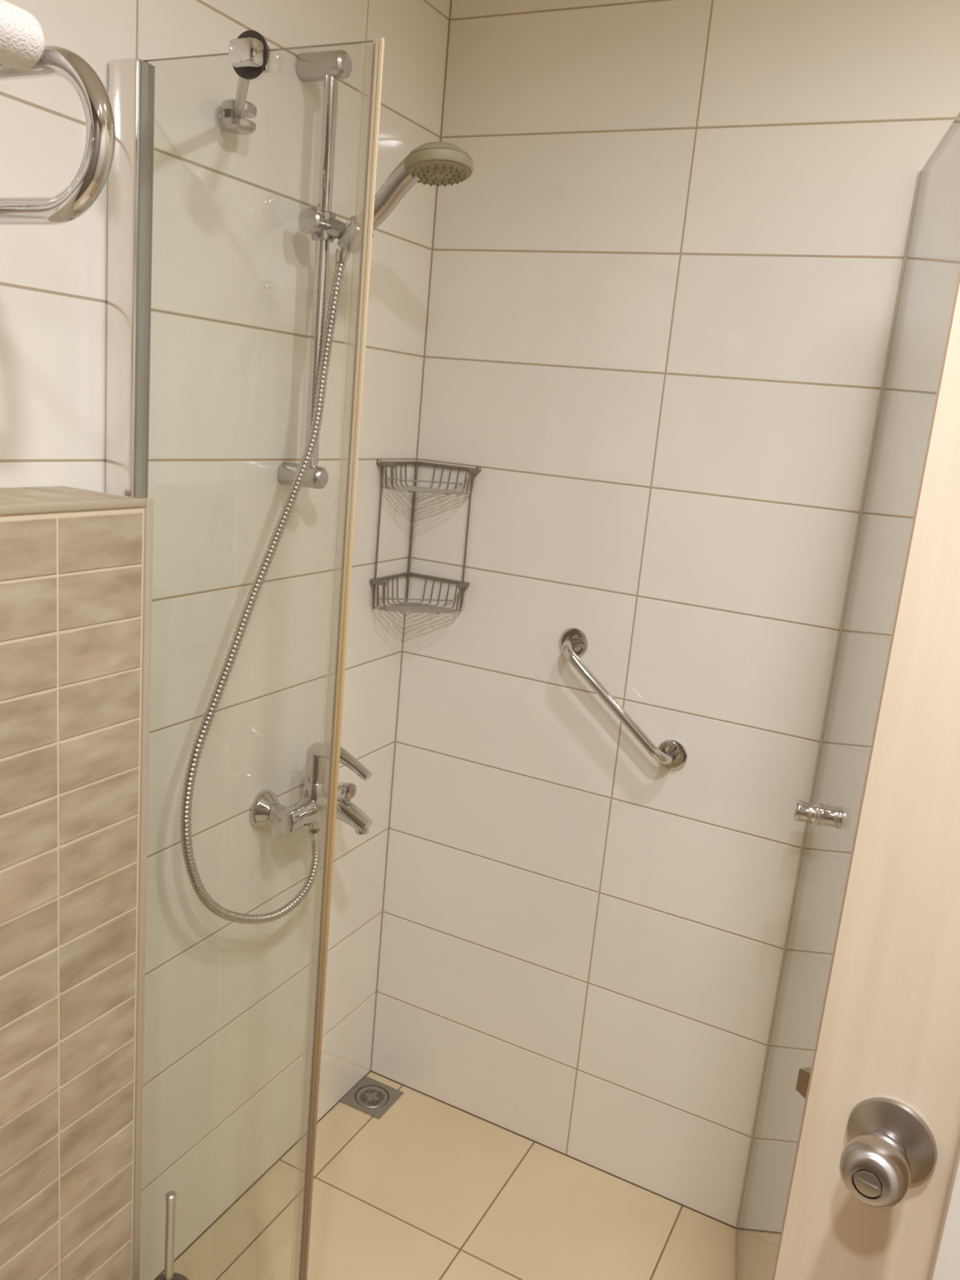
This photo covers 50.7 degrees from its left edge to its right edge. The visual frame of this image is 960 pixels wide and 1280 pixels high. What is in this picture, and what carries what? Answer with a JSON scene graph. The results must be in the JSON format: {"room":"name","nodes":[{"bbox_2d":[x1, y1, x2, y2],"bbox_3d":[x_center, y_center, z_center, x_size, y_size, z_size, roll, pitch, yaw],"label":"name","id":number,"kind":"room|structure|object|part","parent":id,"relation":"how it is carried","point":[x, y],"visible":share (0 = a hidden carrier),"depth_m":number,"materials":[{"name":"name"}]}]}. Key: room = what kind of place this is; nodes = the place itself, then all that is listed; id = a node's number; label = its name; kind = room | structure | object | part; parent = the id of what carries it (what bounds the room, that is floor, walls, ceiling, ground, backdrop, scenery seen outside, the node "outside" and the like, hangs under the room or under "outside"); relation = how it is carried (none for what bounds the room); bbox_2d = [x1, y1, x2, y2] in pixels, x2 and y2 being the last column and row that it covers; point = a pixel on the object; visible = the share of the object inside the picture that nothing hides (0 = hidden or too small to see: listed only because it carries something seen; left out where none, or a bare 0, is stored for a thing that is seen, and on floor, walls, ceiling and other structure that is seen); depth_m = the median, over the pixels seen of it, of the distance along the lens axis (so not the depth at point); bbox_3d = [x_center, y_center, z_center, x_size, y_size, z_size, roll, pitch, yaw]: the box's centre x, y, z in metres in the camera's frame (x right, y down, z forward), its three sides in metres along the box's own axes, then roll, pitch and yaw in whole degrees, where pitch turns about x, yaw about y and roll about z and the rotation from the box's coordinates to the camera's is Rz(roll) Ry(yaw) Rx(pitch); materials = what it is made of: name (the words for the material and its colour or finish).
{"room":"bathroom","nodes":[
{"label":"bathroom","id":0,"kind":"room"},
{"bbox_2d":[0,0,450,1279],"bbox_3d":[-0.706,-0.007,1.131,0.120,2.420,2.470,11,14,25],"label":"wall","id":1,"kind":"structure","parent":0,"point":[229,1006],"depth_m":1.65,"materials":[{"name":"beige tile"}]},
{"bbox_2d":[0,45,115,225],"bbox_3d":[-0.540,-0.434,0.780,0.318,0.171,0.408,11,14,25],"label":"towel rail","id":2,"kind":"object","parent":1,"relation":"attached to","point":[91,176],"visible":1,"depth_m":0.88,"materials":[{"name":"silver metal"}]},
{"bbox_2d":[0,0,44,70],"bbox_3d":[-0.483,-0.484,0.700,0.054,0.048,0.406,11,14,25],"label":"rolled towel","id":3,"kind":"object","parent":2,"relation":"on","point":[22,40],"visible":1,"depth_m":0.85,"materials":[{"name":"white fabric"}]},
{"bbox_2d":[248,742,373,835],"bbox_3d":[-0.267,0.264,1.806,0.178,0.165,0.222,11,14,25],"label":"mixer tap","id":4,"kind":"object","parent":1,"relation":"attached to","point":[266,809],"visible":0.91,"depth_m":1.78,"materials":[{"name":"silver metal"}]},
{"bbox_2d":[180,248,349,924],"bbox_3d":[-0.324,-0.041,1.599,0.053,1.126,0.353,11,14,25],"label":"shower hose","id":5,"kind":"object","parent":4,"relation":"attached to","point":[341,258],"visible":1,"depth_m":1.57,"materials":[{"name":"silver metal"}]},
{"bbox_2d":[308,820,321,829],"bbox_3d":[-0.299,0.328,1.834,0.024,0.022,0.024,11,14,25],"label":"outlet","id":6,"kind":"object","parent":4,"relation":"attached to","point":[317,824],"depth_m":1.82,"materials":[{"name":"silver metal"}]},
{"bbox_3d":[-0.242,0.211,1.783,0.119,0.050,0.040,11,14,25],"label":"lever","id":7,"kind":"part","parent":4,"relation":"part of","materials":[{"name":"silver metal"}]},
{"bbox_3d":[-0.241,0.306,1.800,0.110,0.056,0.046,11,14,25],"label":"spout","id":8,"kind":"part","parent":4,"relation":"part of","materials":[{"name":"silver metal"}]},
{"bbox_3d":[-0.232,0.275,1.789,0.027,0.046,0.027,11,14,25],"label":"diverter knob","id":9,"kind":"part","parent":4,"relation":"part of","materials":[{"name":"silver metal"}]},
{"bbox_2d":[277,49,373,488],"bbox_3d":[-0.239,-0.559,1.567,0.137,0.648,0.070,11,14,25],"label":"shower rail","id":10,"kind":"object","parent":1,"relation":"attached to","point":[330,67],"visible":0.92,"depth_m":1.54,"materials":[{"name":"silver metal"}]},
{"bbox_3d":[-0.254,-0.635,1.538,0.039,0.039,0.031,11,14,25],"label":"clamp knob","id":11,"kind":"part","parent":10,"relation":"part of","materials":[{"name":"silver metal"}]},
{"bbox_2d":[337,215,373,253],"bbox_3d":[-0.190,-0.619,1.545,0.054,0.054,0.044,11,14,25],"label":"holder","id":12,"kind":"object","parent":10,"relation":"on","point":[349,234],"depth_m":1.53,"materials":[{"name":"silver metal"}]},
{"bbox_2d":[337,142,473,253],"bbox_3d":[-0.113,-0.655,1.510,0.211,0.158,0.100,11,14,25],"label":"shower head","id":13,"kind":"object","parent":10,"relation":"attached to","point":[432,163],"visible":0.95,"depth_m":1.48,"materials":[{"name":"grey plastic"}]},
{"bbox_3d":[-0.139,-0.658,1.512,0.162,0.158,0.039,10,14,20],"label":"handle","id":14,"kind":"part","parent":13,"relation":"part of","materials":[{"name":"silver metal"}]},
{"bbox_2d":[155,1071,737,1279],"bbox_3d":[-0.009,1.403,0.969,2.000,0.120,2.570,11,14,25],"label":"floor","id":15,"kind":"structure","parent":0,"point":[430,1188],"depth_m":1.96,"materials":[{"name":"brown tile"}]},
{"bbox_2d":[0,486,153,1279],"bbox_3d":[-0.824,0.590,0.824,0.146,1.376,1.334,11,14,25],"label":"half wall","id":16,"kind":"structure","parent":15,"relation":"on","point":[76,564],"depth_m":1.22,"materials":[{"name":"beige tile"}]},
{"bbox_2d":[154,1191,188,1279],"bbox_3d":[-0.449,0.974,1.458,0.074,0.415,0.074,11,14,25],"label":"toilet brush","id":17,"kind":"object","parent":15,"relation":"on","point":[171,1196],"visible":1,"depth_m":1.42,"materials":[{"name":"silver plastic"}]},
{"bbox_3d":[-0.438,0.849,1.429,0.014,0.158,0.014,11,14,25],"label":"handle","id":18,"kind":"part","parent":17,"relation":"part of","materials":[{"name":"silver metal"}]},
{"bbox_3d":[-0.445,0.931,1.448,0.064,0.014,0.064,11,14,25],"label":"lid","id":19,"kind":"part","parent":17,"relation":"part of","materials":[{"name":"silver metal"}]},
{"bbox_2d":[105,30,384,1279],"bbox_3d":[-0.313,0.220,1.446,0.388,1.905,0.248,11,14,25],"label":"glass screen","id":20,"kind":"object","parent":15,"relation":"on","point":[131,81],"visible":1,"depth_m":1.26,"materials":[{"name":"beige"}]},
{"bbox_2d":[232,30,268,79],"bbox_3d":[-0.261,-0.662,1.146,0.050,0.050,0.006,11,14,25],"label":"washer","id":21,"kind":"object","parent":20,"relation":"in","point":[249,73],"depth_m":1.14,"materials":[{"name":"grey"}]},
{"bbox_2d":[339,1075,404,1119],"bbox_3d":[-0.241,1.021,2.263,0.103,0.003,0.103,11,14,25],"label":"floor drain","id":22,"kind":"object","parent":15,"relation":"on","point":[370,1096],"visible":1,"depth_m":2.26,"materials":[{"name":"silver metal"}]},
{"bbox_2d":[772,268,959,1279],"bbox_3d":[0.523,0.356,0.613,0.672,2.154,0.106,14,16,35],"label":"door","id":23,"kind":"structure","parent":15,"relation":"on","point":[878,1141],"depth_m":0.76,"materials":[{"name":"beige wood"}]},
{"bbox_3d":[0.297,0.393,0.756,0.048,0.048,0.048,14,16,35],"label":"knob","id":24,"kind":"part","parent":23,"relation":"part of","materials":[{"name":"silver metal"}]},
{"bbox_2d":[928,1143,959,1279],"bbox_3d":[0.390,0.204,0.650,0.092,2.420,0.023,11,14,25],"label":"trim","id":25,"kind":"structure","parent":15,"relation":"on","point":[946,1260],"depth_m":0.71,"materials":[{"name":"white paint"}]},
{"bbox_2d":[370,0,959,1228],"bbox_3d":[0.714,-0.014,1.735,1.881,2.420,0.120,11,14,25],"label":"wall","id":26,"kind":"structure","parent":0,"point":[665,270],"depth_m":1.86,"materials":[{"name":"beige tile"}]},
{"bbox_2d":[369,459,480,613],"bbox_3d":[-0.109,-0.197,1.976,0.148,0.292,0.148,11,14,25],"label":"caddy","id":27,"kind":"object","parent":26,"relation":"attached to","point":[401,607],"visible":1,"depth_m":2.00,"materials":[{"name":"silver metal"}]},
{"bbox_3d":[-0.127,-0.081,2.023,0.150,0.003,0.003,1,14,-19],"label":"rail","id":28,"kind":"part","parent":27,"relation":"part of","materials":[{"name":"silver metal"}]},
{"bbox_3d":[-0.106,-0.309,1.971,0.150,0.003,0.003,1,14,-19],"label":"rail","id":29,"kind":"part","parent":27,"relation":"part of","materials":[{"name":"silver metal"}]},
{"bbox_2d":[559,627,687,769],"bbox_3d":[0.255,0.115,1.890,0.277,0.233,0.065,11,14,25],"label":"grab bar","id":30,"kind":"object","parent":26,"relation":"attached to","point":[671,754],"visible":1,"depth_m":1.88,"materials":[{"name":"silver metal"}]},
{"bbox_2d":[736,111,959,1279],"bbox_3d":[0.497,0.293,1.407,0.080,1.929,0.767,8,13,13],"label":"door","id":31,"kind":"structure","parent":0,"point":[931,265],"depth_m":1.45,"materials":[{"name":"beige"}]},
{"bbox_3d":[0.533,0.281,1.655,0.037,0.037,0.037,8,13,13],"label":"knob","id":32,"kind":"part","parent":31,"relation":"part of","materials":[{"name":"silver metal"}]}
]}

